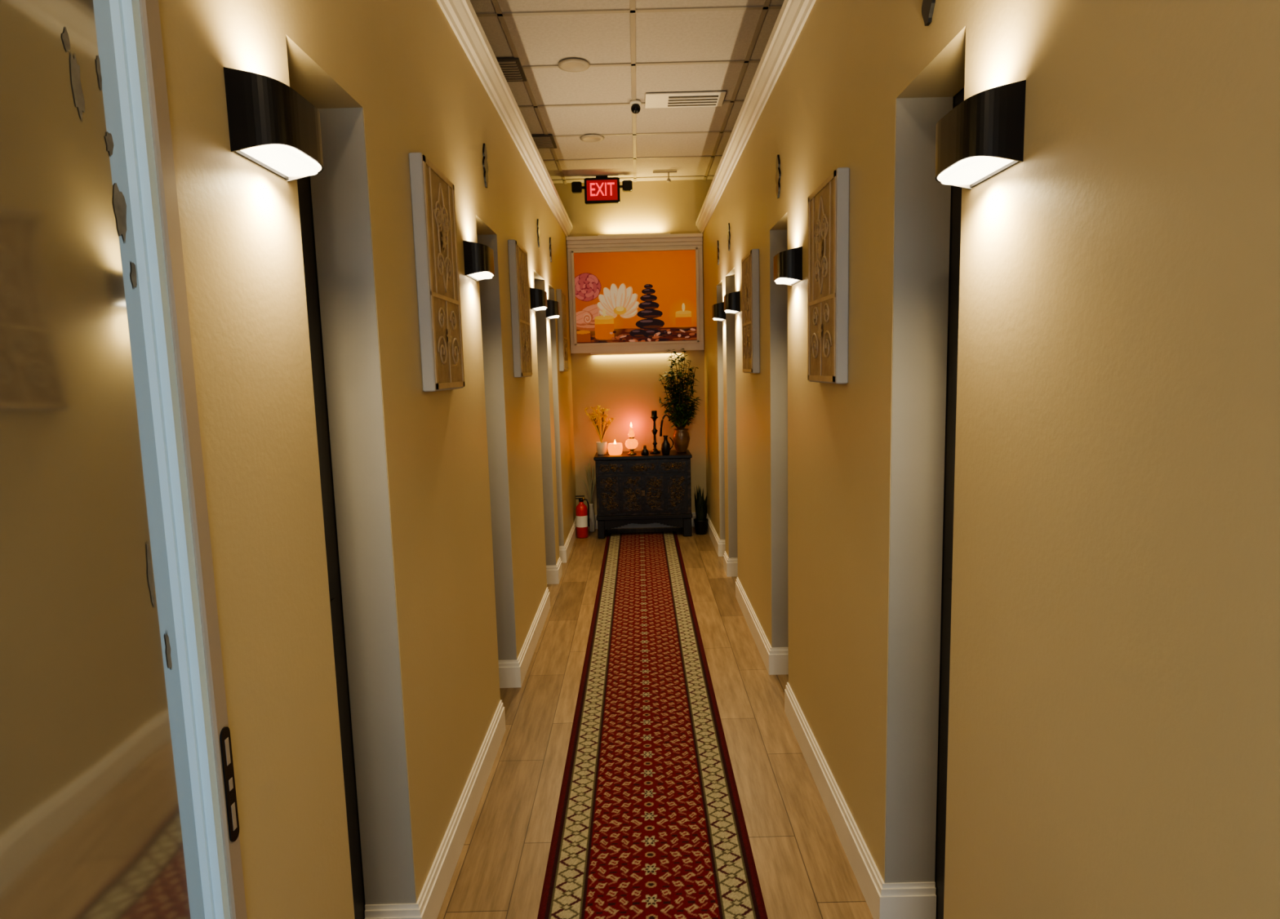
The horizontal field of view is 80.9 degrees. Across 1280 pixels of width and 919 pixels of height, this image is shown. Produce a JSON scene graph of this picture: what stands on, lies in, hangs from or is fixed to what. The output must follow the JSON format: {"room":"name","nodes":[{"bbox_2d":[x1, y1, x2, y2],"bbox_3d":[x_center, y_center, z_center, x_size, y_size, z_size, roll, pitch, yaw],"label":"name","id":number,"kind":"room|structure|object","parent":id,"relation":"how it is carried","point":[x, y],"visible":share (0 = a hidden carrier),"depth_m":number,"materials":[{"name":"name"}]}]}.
{"room":"spa hallway","nodes":[
{"label":"spa hallway","id":0,"kind":"room"},
{"bbox_2d":[158,0,576,918],"bbox_3d":[-0.674,-0.339,3.921,0.130,2.700,5.830,-1,7,0],"label":"wall","id":1,"kind":"structure","parent":0,"point":[453,507],"depth_m":1.76,"materials":[{"name":"paint"}]},
{"bbox_2d":[0,0,247,918],"bbox_3d":[-0.627,0.330,0.490,0.089,2.200,1.138,-1,7,0],"label":"door","id":2,"kind":"structure","parent":1,"relation":"in","point":[118,798],"depth_m":0.86,"materials":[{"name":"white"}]},
{"bbox_2d":[223,66,324,182],"bbox_3d":[-0.574,-0.532,1.208,0.080,0.120,0.184,-1,7,0],"label":"wall sconce","id":3,"kind":"object","parent":1,"relation":"attached to","point":[273,126],"visible":1,"depth_m":1.14,"materials":[{"name":"black metal"}]},
{"bbox_2d":[297,176,364,918],"bbox_3d":[-0.744,0.243,1.556,0.044,2.110,0.745,-1,7,0],"label":"door","id":4,"kind":"structure","parent":1,"relation":"in","point":[304,184],"depth_m":1.77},
{"bbox_2d":[408,152,464,391],"bbox_3d":[-0.593,-0.528,2.226,0.041,0.640,0.350,-1,7,0],"label":"carved wall panel","id":5,"kind":"object","parent":1,"relation":"attached to","point":[433,194],"visible":1,"depth_m":2.13,"materials":[{"name":"brown wood"}]},
{"bbox_2d":[364,519,576,918],"bbox_3d":[-0.633,0.935,4.081,0.146,0.130,5.820,-1,7,0],"label":"baseboard","id":6,"kind":"structure","parent":1,"relation":"attached to","point":[512,673],"depth_m":2.51,"materials":[{"name":"white wood"}]},
{"bbox_2d":[462,240,494,281],"bbox_3d":[-0.579,-0.721,2.731,0.080,0.120,0.184,-1,7,0],"label":"wall sconce","id":7,"kind":"object","parent":1,"relation":"attached to","point":[478,258],"visible":1,"depth_m":2.65,"materials":[{"name":"black metal"}]},
{"bbox_2d":[482,143,488,188],"bbox_3d":[-0.627,-1.191,3.046,0.008,0.170,0.084,-1,7,0],"label":"wall plaque","id":8,"kind":"object","parent":1,"relation":"attached to","point":[485,165],"visible":1,"depth_m":3.03,"materials":[{"name":"black metal"}]},
{"bbox_2d":[436,0,572,237],"bbox_3d":[-0.676,-1.528,2.657,0.188,0.105,8.049,-1,7,0],"label":"trim","id":9,"kind":"structure","parent":1,"relation":"attached to","point":[460,15],"depth_m":3.24,"materials":[{"name":"white wood"}]},
{"bbox_2d":[507,240,532,377],"bbox_3d":[-0.599,-0.742,3.781,0.041,0.650,0.370,-1,7,0],"label":"carved wall panel","id":10,"kind":"object","parent":1,"relation":"attached to","point":[517,255],"visible":1,"depth_m":3.64,"materials":[{"name":"brown wood"}]},
{"bbox_2d":[529,288,547,311],"bbox_3d":[-0.584,-0.930,4.368,0.080,0.120,0.184,-1,7,0],"label":"wall sconce","id":11,"kind":"object","parent":1,"relation":"attached to","point":[538,297],"visible":1,"depth_m":4.28,"materials":[{"name":"black metal"}]},
{"bbox_2d":[537,218,540,247],"bbox_3d":[-0.633,-1.410,4.682,0.008,0.170,0.084,-1,7,0],"label":"wall plaque","id":12,"kind":"object","parent":1,"relation":"attached to","point":[538,224],"visible":1,"depth_m":4.66,"materials":[{"name":"black metal"}]},
{"bbox_2d":[549,237,551,262],"bbox_3d":[-0.635,-1.490,5.337,0.008,0.170,0.084,-1,7,0],"label":"wall plaque","id":13,"kind":"object","parent":1,"relation":"attached to","point":[550,246],"visible":1,"depth_m":5.32,"materials":[{"name":"black metal"}]},
{"bbox_2d":[546,299,559,319],"bbox_3d":[-0.587,-1.017,5.083,0.080,0.120,0.184,-1,7,0],"label":"wall sconce","id":14,"kind":"object","parent":1,"relation":"attached to","point":[553,311],"visible":1,"depth_m":5.00,"materials":[{"name":"black metal"}]},
{"bbox_2d":[556,288,568,371],"bbox_3d":[-0.606,-1.004,5.890,0.041,0.620,0.340,-1,7,0],"label":"carved wall panel","id":15,"kind":"object","parent":1,"relation":"attached to","point":[561,295],"visible":1,"depth_m":5.75,"materials":[{"name":"brown wood"}]},
{"bbox_2d":[469,0,784,183],"bbox_3d":[-0.052,-2.005,2.602,4.400,0.106,8.250,-1,7,0],"label":"ceiling","id":16,"kind":"structure","parent":0,"point":[633,49],"depth_m":4.18,"materials":[{"name":"tile"}]},
{"bbox_2d":[496,57,527,81],"bbox_3d":[-0.785,-2.105,4.073,0.300,0.014,0.300,-1,7,0],"label":"ceiling vent","id":17,"kind":"object","parent":16,"relation":"in","point":[512,69],"visible":0.36,"depth_m":4.05,"materials":[{"name":"grey metal"}]},
{"bbox_2d":[531,134,556,148],"bbox_3d":[-0.759,-2.263,5.364,0.300,0.014,0.300,-1,7,0],"label":"ceiling vent","id":18,"kind":"object","parent":16,"relation":"in","point":[541,141],"visible":0.36,"depth_m":5.34,"materials":[{"name":"grey metal"}]},
{"bbox_2d":[558,58,589,72],"bbox_3d":[-0.355,-2.113,4.033,0.170,0.010,0.170,-1,7,0],"label":"ceiling speaker","id":19,"kind":"object","parent":16,"relation":"in","point":[574,65],"depth_m":4.02},
{"bbox_2d":[580,134,604,142],"bbox_3d":[-0.339,-2.270,5.314,0.170,0.010,0.170,-1,7,0],"label":"ceiling speaker","id":20,"kind":"object","parent":16,"relation":"in","point":[587,138],"depth_m":5.30},
{"bbox_2d":[571,176,632,204],"bbox_3d":[-0.322,-2.293,6.389,0.514,0.224,0.060,-1,7,0],"label":"exit sign","id":21,"kind":"object","parent":16,"relation":"hanging from","point":[599,189],"visible":1,"depth_m":6.37,"materials":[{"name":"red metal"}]},
{"bbox_2d":[630,100,641,114],"bbox_3d":[-0.026,-2.164,4.622,0.070,0.069,0.070,-1,7,0],"label":"dome camera","id":22,"kind":"object","parent":16,"relation":"attached to","point":[635,108],"visible":1,"depth_m":4.60,"materials":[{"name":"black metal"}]},
{"bbox_2d":[653,170,676,182],"bbox_3d":[0.209,-2.363,6.268,0.200,0.084,0.036,-1,7,0],"label":"sprinkler head","id":23,"kind":"object","parent":16,"relation":"attached to","point":[666,171],"visible":1,"depth_m":6.26},
{"bbox_2d":[644,91,725,108],"bbox_3d":[0.273,-2.197,4.599,0.480,0.012,0.240,-1,7,0],"label":"ceiling vent","id":24,"kind":"object","parent":16,"relation":"in","point":[685,100],"depth_m":4.58,"materials":[{"name":"white metal"}]},
{"bbox_2d":[553,179,712,515],"bbox_3d":[-0.024,-0.913,6.840,4.400,3.100,0.100,-1,7,0],"label":"wall","id":25,"kind":"structure","parent":0,"point":[628,385],"depth_m":6.80,"materials":[{"name":"paint"}]},
{"bbox_2d":[565,233,704,353],"bbox_3d":[-0.036,-1.469,6.679,1.199,1.013,0.085,-1,7,0],"label":"picture","id":26,"kind":"object","parent":25,"relation":"attached to","point":[628,293],"visible":1,"depth_m":6.70,"materials":[{"name":"paper"}]},
{"bbox_2d":[597,233,670,235],"bbox_3d":[-0.051,-1.978,6.614,0.640,0.012,0.030,-1,7,0],"label":"led light bar","id":27,"kind":"object","parent":26,"relation":"attached to","point":[641,233],"visible":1,"depth_m":6.60,"materials":[{"name":"white plastic"}]},
{"bbox_2d":[573,250,697,343],"bbox_3d":[-0.038,-1.448,6.704,1.120,0.827,0.001,-1,7,0],"label":"print","id":28,"kind":"object","parent":26,"relation":"attached to","point":[637,296],"depth_m":6.70},
{"bbox_2d":[590,351,684,354],"bbox_3d":[-0.025,-0.962,6.764,0.840,0.012,0.022,-1,7,0],"label":"led light bar","id":29,"kind":"object","parent":26,"relation":"attached to","point":[661,351],"visible":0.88,"depth_m":6.75,"materials":[{"name":"white plastic"}]},
{"bbox_2d":[587,512,696,528],"bbox_3d":[0.017,0.568,6.962,1.171,0.130,0.016,-1,7,0],"label":"baseboard","id":30,"kind":"structure","parent":25,"relation":"attached to","point":[694,515],"depth_m":6.96,"materials":[{"name":"wood"}]},
{"bbox_2d":[436,526,873,918],"bbox_3d":[0.030,1.167,2.988,4.400,0.100,8.250,-1,7,0],"label":"floor","id":31,"kind":"structure","parent":0,"point":[804,870],"depth_m":2.75,"materials":[{"name":"brown wood"}]},
{"bbox_2d":[575,495,589,538],"bbox_3d":[-0.509,0.501,6.609,0.113,0.371,0.105,-6,8,-30],"label":"fire extinguisher","id":32,"kind":"object","parent":31,"relation":"on","point":[582,513],"visible":1,"depth_m":6.58,"materials":[{"name":"red paint"}]},
{"bbox_2d":[582,460,595,532],"bbox_3d":[-0.452,0.334,6.819,0.122,0.651,0.079,2,8,29],"label":"vase","id":33,"kind":"object","parent":31,"relation":"on","point":[592,517],"visible":0.98,"depth_m":6.80,"materials":[{"name":"beige ceramic"}]},
{"bbox_2d":[593,449,692,538],"bbox_3d":[0.033,0.304,6.687,0.844,0.720,0.417,-1,7,0],"label":"chest","id":34,"kind":"object","parent":31,"relation":"on","point":[638,488],"visible":1,"depth_m":6.49,"materials":[{"name":"black paint"}]},
{"bbox_2d":[584,405,615,454],"bbox_3d":[-0.346,-0.259,6.617,0.270,0.433,0.210,-1,7,0],"label":"pot","id":35,"kind":"object","parent":34,"relation":"on","point":[602,446],"visible":1,"depth_m":6.61,"materials":[{"name":"beige ceramic"}]},
{"bbox_2d":[607,440,622,455],"bbox_3d":[-0.218,-0.109,6.584,0.132,0.135,0.132,-1,7,0],"label":"candle jar","id":36,"kind":"object","parent":34,"relation":"on","point":[615,448],"visible":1,"depth_m":6.54,"materials":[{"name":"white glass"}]},
{"bbox_2d":[625,422,638,454],"bbox_3d":[-0.075,-0.187,6.575,0.116,0.285,0.116,-1,7,0],"label":"oil lamp","id":37,"kind":"object","parent":34,"relation":"on","point":[631,443],"visible":1,"depth_m":6.55,"materials":[{"name":"white glass"}]},
{"bbox_2d":[640,445,648,455],"bbox_3d":[0.043,-0.082,6.538,0.068,0.080,0.068,-1,7,0],"label":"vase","id":38,"kind":"object","parent":34,"relation":"on","point":[644,451],"visible":1,"depth_m":6.52,"materials":[{"name":"black ceramic"}]},
{"bbox_2d":[649,410,660,453],"bbox_3d":[0.129,-0.243,6.620,0.090,0.375,0.090,-1,7,0],"label":"candlestick","id":39,"kind":"object","parent":34,"relation":"on","point":[654,413],"visible":1,"depth_m":6.60,"materials":[{"name":"black metal"}]},
{"bbox_2d":[659,414,673,454],"bbox_3d":[0.228,-0.216,6.487,0.090,0.349,0.090,5,10,45],"label":"black ewer","id":40,"kind":"object","parent":34,"relation":"on","point":[665,446],"visible":1,"depth_m":6.47,"materials":[{"name":"black ceramic"}]},
{"bbox_2d":[658,348,702,453],"bbox_3d":[0.363,-0.516,6.598,0.383,0.910,0.300,-1,7,0],"label":"potted plant","id":41,"kind":"object","parent":34,"relation":"on","point":[681,407],"visible":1,"depth_m":6.58,"materials":[{"name":"green plant"}]},
{"bbox_2d":[537,531,768,918],"bbox_3d":[0.026,1.020,3.751,0.620,0.007,6.000,-1,7,0],"label":"runner rug","id":42,"kind":"object","parent":31,"relation":"on","point":[650,823],"visible":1,"depth_m":2.73,"materials":[{"name":"red carpet"}]},
{"bbox_2d":[693,484,707,534],"bbox_3d":[0.534,0.441,6.624,0.126,0.436,0.133,-1,7,0],"label":"snake plant","id":43,"kind":"object","parent":31,"relation":"on","point":[700,522],"visible":1,"depth_m":6.59,"materials":[{"name":"green plant"}]},
{"bbox_2d":[702,0,1279,918],"bbox_3d":[0.664,-0.239,2.819,0.130,2.700,8.050,-1,7,0],"label":"wall","id":44,"kind":"structure","parent":0,"point":[1113,732],"depth_m":1.14,"materials":[{"name":"paint"}]},
{"bbox_2d":[716,240,719,265],"bbox_3d":[0.562,-1.490,5.412,0.008,0.170,0.084,-1,7,0],"label":"wall plaque","id":45,"kind":"object","parent":44,"relation":"attached to","point":[717,244],"visible":1,"depth_m":5.39,"materials":[{"name":"black metal"}]},
{"bbox_2d":[711,302,725,321],"bbox_3d":[0.539,-1.015,5.157,0.080,0.120,0.184,-1,7,0],"label":"wall sconce","id":46,"kind":"object","parent":44,"relation":"attached to","point":[718,313],"visible":0.98,"depth_m":5.07,"materials":[{"name":"black metal"}]},
{"bbox_2d":[727,222,730,251],"bbox_3d":[0.564,-1.411,4.766,0.008,0.170,0.084,-1,7,0],"label":"wall plaque","id":47,"kind":"object","parent":44,"relation":"attached to","point":[728,228],"visible":1,"depth_m":4.75,"materials":[{"name":"black metal"}]},
{"bbox_2d":[724,290,740,314],"bbox_3d":[0.541,-0.929,4.452,0.080,0.120,0.184,-1,7,0],"label":"wall sconce","id":48,"kind":"object","parent":44,"relation":"attached to","point":[731,300],"visible":1,"depth_m":4.37,"materials":[{"name":"black metal"}]},
{"bbox_2d":[742,248,759,373],"bbox_3d":[0.565,-0.745,3.850,0.041,0.600,0.340,-1,7,0],"label":"carved wall panel","id":49,"kind":"object","parent":44,"relation":"attached to","point":[750,263],"visible":1,"depth_m":3.72,"materials":[{"name":"brown wood"}]},
{"bbox_2d":[695,0,816,233],"bbox_3d":[0.601,-1.561,2.657,0.188,0.105,8.049,-1,7,0],"label":"trim","id":50,"kind":"structure","parent":44,"relation":"attached to","point":[793,15],"depth_m":3.30,"materials":[{"name":"white wood"}]},
{"bbox_2d":[775,155,781,198],"bbox_3d":[0.571,-1.169,3.103,0.008,0.170,0.084,-1,7,0],"label":"wall plaque","id":51,"kind":"object","parent":44,"relation":"attached to","point":[778,174],"visible":1,"depth_m":3.09,"materials":[{"name":"black metal"}]},
{"bbox_2d":[773,246,802,285],"bbox_3d":[0.546,-0.719,2.805,0.080,0.120,0.184,-1,7,0],"label":"wall sconce","id":52,"kind":"object","parent":44,"relation":"attached to","point":[788,264],"visible":1,"depth_m":2.72,"materials":[{"name":"black metal"}]},
{"bbox_2d":[706,513,936,918],"bbox_3d":[0.689,1.036,2.974,0.146,0.130,8.050,-1,7,0],"label":"baseboard","id":53,"kind":"structure","parent":44,"relation":"attached to","point":[892,900],"depth_m":2.36,"materials":[{"name":"white wood"}]},
{"bbox_2d":[807,167,849,383],"bbox_3d":[0.571,-0.536,2.299,0.041,0.600,0.350,-1,7,0],"label":"carved wall panel","id":54,"kind":"object","parent":44,"relation":"attached to","point":[828,205],"visible":1,"depth_m":2.19,"materials":[{"name":"brown wood"}]},
{"bbox_2d":[921,0,935,26],"bbox_3d":[0.576,-0.958,1.497,0.008,0.170,0.084,-1,7,0],"label":"wall plaque","id":55,"kind":"object","parent":44,"relation":"attached to","point":[927,6],"visible":1,"depth_m":1.50,"materials":[{"name":"black metal"}]},
{"bbox_2d":[934,88,964,918],"bbox_3d":[0.760,0.200,1.588,0.044,2.110,0.740,-1,7,0],"label":"door","id":56,"kind":"structure","parent":44,"relation":"in","point":[956,192],"depth_m":1.81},
{"bbox_2d":[934,80,1026,189],"bbox_3d":[0.551,-0.531,1.247,0.080,0.120,0.184,-1,7,0],"label":"wall sconce","id":57,"kind":"object","parent":44,"relation":"attached to","point":[980,139],"visible":1,"depth_m":1.17,"materials":[{"name":"black metal"}]}
]}

